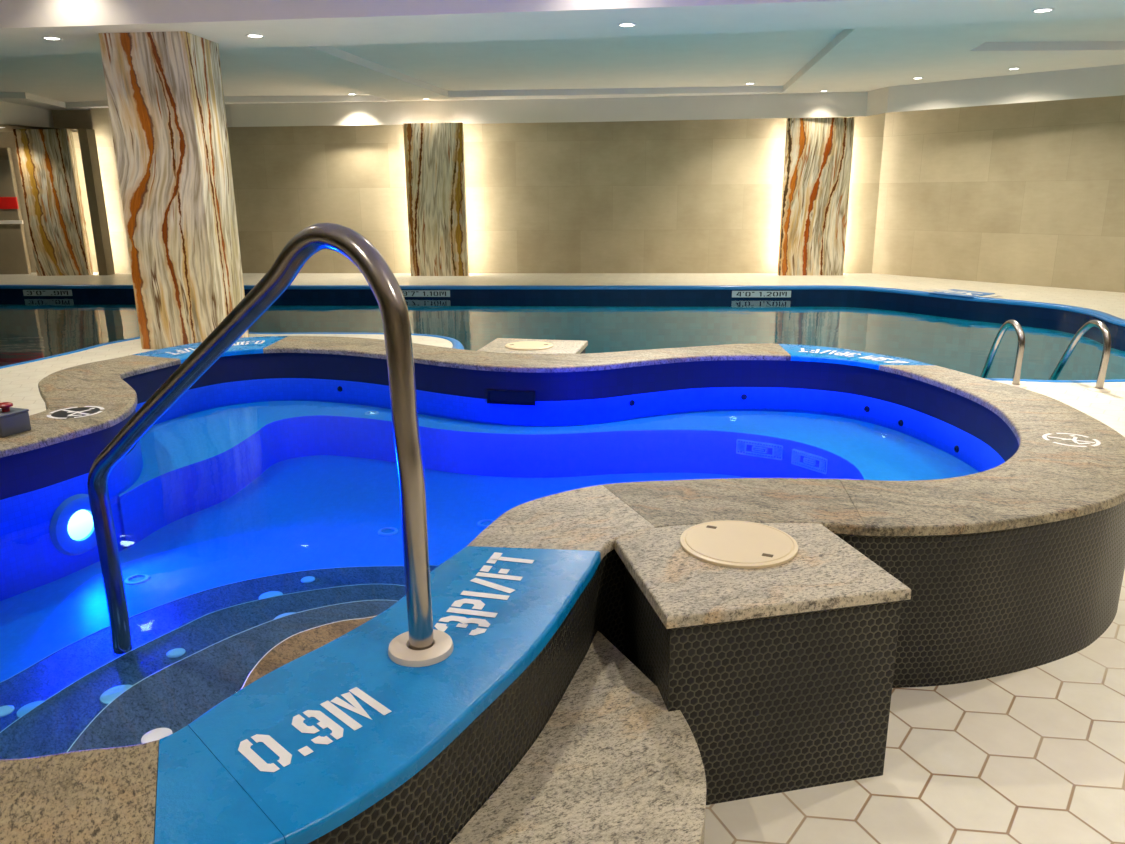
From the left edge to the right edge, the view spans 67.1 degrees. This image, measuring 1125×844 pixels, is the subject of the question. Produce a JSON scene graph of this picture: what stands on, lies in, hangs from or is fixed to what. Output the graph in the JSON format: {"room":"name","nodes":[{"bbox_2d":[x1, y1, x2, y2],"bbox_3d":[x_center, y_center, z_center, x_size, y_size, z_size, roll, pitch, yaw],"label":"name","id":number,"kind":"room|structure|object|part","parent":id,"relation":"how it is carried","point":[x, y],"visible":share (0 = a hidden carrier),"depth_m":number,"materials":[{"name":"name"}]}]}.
{"room":"spa","nodes":[
{"label":"spa","id":0,"kind":"room"},
{"bbox_2d":[0,110,97,272],"bbox_3d":[-12.541,-2.000,6.489,7.190,3.600,21.620,0,15,0],"label":"wall","id":1,"kind":"structure","parent":0,"point":[68,119],"depth_m":16.69,"materials":[{"name":"beige stone"}]},
{"bbox_2d":[77,129,114,274],"bbox_3d":[-8.905,-4.180,16.236,0.147,2.698,0.304,1,15,4],"label":"trim","id":2,"kind":"structure","parent":1,"relation":"attached to","point":[87,139],"depth_m":16.16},
{"bbox_2d":[0,64,1124,131],"bbox_3d":[-2.158,-4.949,12.934,28.548,0.399,6.139,3,15,12],"label":"ceiling bulkhead","id":3,"kind":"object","parent":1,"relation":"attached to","point":[1102,81],"depth_m":14.91,"materials":[{"name":"paint"}]},
{"bbox_2d":[90,108,885,272],"bbox_3d":[-1.625,-4.614,15.909,14.727,3.600,0.120,1,15,5],"label":"wall","id":4,"kind":"structure","parent":0,"point":[668,196],"depth_m":15.85,"materials":[{"name":"beige tile"}]},
{"bbox_2d":[0,0,1124,109],"bbox_3d":[-2.426,-3.389,6.074,27.200,0.550,21.500,0,15,0],"label":"ceiling","id":5,"kind":"structure","parent":0,"point":[310,51],"depth_m":9.97,"materials":[{"name":"paint"}]},
{"bbox_2d":[41,36,61,40],"bbox_3d":[-4.763,-3.578,7.920,0.170,0.009,0.170,0,15,0],"label":"recessed light","id":6,"kind":"object","parent":5,"relation":"in","point":[45,37],"visible":1,"depth_m":7.92,"materials":[{"name":"white"}]},
{"bbox_2d":[245,34,264,37],"bbox_3d":[-2.852,-3.580,7.873,0.170,0.009,0.170,0,15,0],"label":"recessed light","id":7,"kind":"object","parent":5,"relation":"in","point":[247,35],"visible":1,"depth_m":7.86,"materials":[{"name":"white"}]},
{"bbox_2d":[617,23,636,26],"bbox_3d":[0.569,-3.504,7.493,0.170,0.009,0.170,0,15,0],"label":"recessed light","id":8,"kind":"object","parent":5,"relation":"in","point":[620,24],"visible":1,"depth_m":7.49,"materials":[{"name":"white"}]},
{"bbox_2d":[1031,8,1054,12],"bbox_3d":[3.975,-3.403,7.022,0.170,0.009,0.170,0,15,0],"label":"recessed light","id":9,"kind":"object","parent":5,"relation":"in","point":[1041,10],"visible":1,"depth_m":7.02,"materials":[{"name":"white"}]},
{"bbox_2d":[0,272,1124,843],"bbox_3d":[-2.403,-0.323,6.898,27.200,0.001,21.500,0,15,0],"label":"floor","id":10,"kind":"structure","parent":0,"point":[1035,755],"depth_m":2.33,"materials":[{"name":"beige tile"}]},
{"bbox_2d":[0,147,30,273],"bbox_3d":[-12.017,-4.081,16.531,2.969,2.400,0.146,-1,15,-1],"label":"wall panel","id":11,"kind":"object","parent":10,"relation":"on","point":[14,258],"visible":1,"depth_m":16.60,"materials":[{"name":"paint"}]},
{"bbox_2d":[13,129,92,275],"bbox_3d":[-9.725,-4.176,16.245,0.954,2.698,0.234,-2,15,-5],"label":"column","id":12,"kind":"structure","parent":10,"relation":"on","point":[47,163],"depth_m":16.14,"materials":[{"name":"stone"}]},
{"bbox_2d":[98,31,248,348],"bbox_3d":[-3.769,-2.206,8.358,0.814,2.898,0.660,1,15,4],"label":"column","id":13,"kind":"structure","parent":10,"relation":"on","point":[165,94],"depth_m":8.07,"materials":[{"name":"stone"}]},
{"bbox_2d":[403,123,468,275],"bbox_3d":[-2.304,-4.043,15.541,1.065,2.698,0.154,1,15,5],"label":"column","id":14,"kind":"structure","parent":10,"relation":"on","point":[434,152],"depth_m":15.46,"materials":[{"name":"stone"}]},
{"bbox_2d":[477,338,587,353],"bbox_3d":[-0.185,-0.219,5.415,0.620,0.535,0.566,2,15,11],"label":"pedestal","id":15,"kind":"object","parent":10,"relation":"on","point":[498,345],"visible":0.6,"depth_m":5.31,"materials":[{"name":"stone"}]},
{"bbox_2d":[505,341,552,349],"bbox_3d":[-0.211,-0.482,5.343,0.300,0.011,0.300,0,15,0],"label":"skimmer cover","id":16,"kind":"object","parent":15,"relation":"on","point":[522,345],"visible":1,"depth_m":5.31,"materials":[{"name":"beige plastic"}]},
{"bbox_2d":[0,336,1124,843],"bbox_3d":[-0.262,0.260,3.514,5.058,0.719,4.897,0,15,0],"label":"hot tub","id":17,"kind":"object","parent":10,"relation":"on","point":[258,696],"depth_m":2.82,"materials":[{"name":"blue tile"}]},
{"bbox_3d":[-2.269,-0.038,3.446,0.124,0.009,0.130,5,16,20],"label":"housing lid","id":18,"kind":"part","parent":17,"relation":"part of","materials":[{"name":"grey plastic"}]},
{"bbox_3d":[-2.269,-0.017,3.452,0.124,0.123,0.130,5,16,20],"label":"emergency button","id":19,"kind":"part","parent":17,"relation":"part of","materials":[{"name":"grey plastic"}]},
{"bbox_2d":[50,494,96,555],"bbox_3d":[-2.017,0.432,3.556,0.030,0.260,0.260,5,16,21],"label":"lamp","id":20,"kind":"object","parent":17,"relation":"attached to","point":[72,532],"depth_m":3.51,"materials":[{"name":"white glass"}]},
{"bbox_3d":[-0.820,0.742,2.314,1.232,0.004,1.347,0,15,0],"label":"nosing trim","id":21,"kind":"part","parent":17,"relation":"part of","materials":[{"name":"blue tile"}]},
{"bbox_3d":[-1.145,0.733,2.741,1.945,0.004,0.921,-10,18,-31],"label":"nosing trim","id":22,"kind":"part","parent":17,"relation":"part of","materials":[{"name":"blue tile"}]},
{"bbox_3d":[-0.684,0.693,2.107,0.887,0.004,1.082,0,15,0],"label":"nosing trim","id":23,"kind":"part","parent":17,"relation":"part of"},
{"bbox_2d":[88,222,453,666],"bbox_3d":[-0.803,0.167,2.023,1.318,1.259,0.136,9,18,30],"label":"handrail","id":24,"kind":"object","parent":17,"relation":"on","point":[423,645],"visible":1,"depth_m":1.73,"materials":[{"name":"silver metal"}]},
{"bbox_3d":[-0.631,0.593,2.044,0.281,0.004,0.874,9,18,30],"label":"nosing trim","id":25,"kind":"part","parent":17,"relation":"part of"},
{"bbox_2d":[0,378,1004,681],"bbox_3d":[-0.226,0.427,3.506,4.356,0.398,4.065,0,15,0],"label":"basin","id":26,"kind":"object","parent":17,"relation":"in","point":[254,514],"depth_m":4.14,"materials":[{"name":"blue tile"}]},
{"bbox_2d":[0,285,1124,382],"bbox_3d":[-3.875,-0.479,10.102,21.451,1.360,11.152,0,15,0],"label":"swimming pool","id":27,"kind":"object","parent":10,"relation":"in","point":[954,329],"visible":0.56,"depth_m":13.89,"materials":[{"name":"teal liquid"}]},
{"bbox_2d":[449,631,705,843],"bbox_3d":[-0.004,0.930,1.625,0.699,0.280,1.486,9,18,31],"label":"step","id":28,"kind":"structure","parent":10,"relation":"on","point":[611,764],"depth_m":1.78,"materials":[{"name":"stone"}]},
{"bbox_2d":[614,523,910,804],"bbox_3d":[0.484,0.612,2.303,0.622,0.535,0.532,-4,15,-12],"label":"pedestal","id":29,"kind":"object","parent":10,"relation":"on","point":[780,677],"visible":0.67,"depth_m":2.08,"materials":[{"name":"tile"}]},
{"bbox_2d":[680,520,797,568],"bbox_3d":[0.478,0.327,2.310,0.314,0.011,0.314,0,15,0],"label":"skimmer cover","id":30,"kind":"object","parent":29,"relation":"on","point":[726,543],"visible":1,"depth_m":2.28,"materials":[{"name":"beige plastic"}]},
{"bbox_2d":[778,117,854,275],"bbox_3d":[4.494,-3.976,15.098,1.145,2.698,0.154,0,15,3],"label":"column","id":31,"kind":"structure","parent":10,"relation":"on","point":[818,151],"depth_m":15.01,"materials":[{"name":"stone"}]},
{"bbox_2d":[980,320,1026,388],"bbox_3d":[3.495,-0.116,6.885,0.156,1.471,0.730,0,15,0],"label":"grab rail","id":32,"kind":"object","parent":10,"relation":"on","point":[1019,331],"visible":0.6,"depth_m":6.52,"materials":[{"name":"silver metal"}]},
{"bbox_2d":[1049,320,1110,392],"bbox_3d":[4.040,-0.093,6.821,0.156,1.523,0.905,0,15,0],"label":"grab rail","id":33,"kind":"object","parent":10,"relation":"attached to","point":[1103,328],"visible":0.65,"depth_m":6.37,"materials":[{"name":"silver metal"}]},
{"bbox_2d":[872,95,1124,292],"bbox_3d":[10.172,-2.069,6.101,3.566,3.600,20.673,-5,16,-15],"label":"wall","id":34,"kind":"structure","parent":0,"point":[1027,193],"depth_m":13.53,"materials":[{"name":"beige tile"}]}
]}

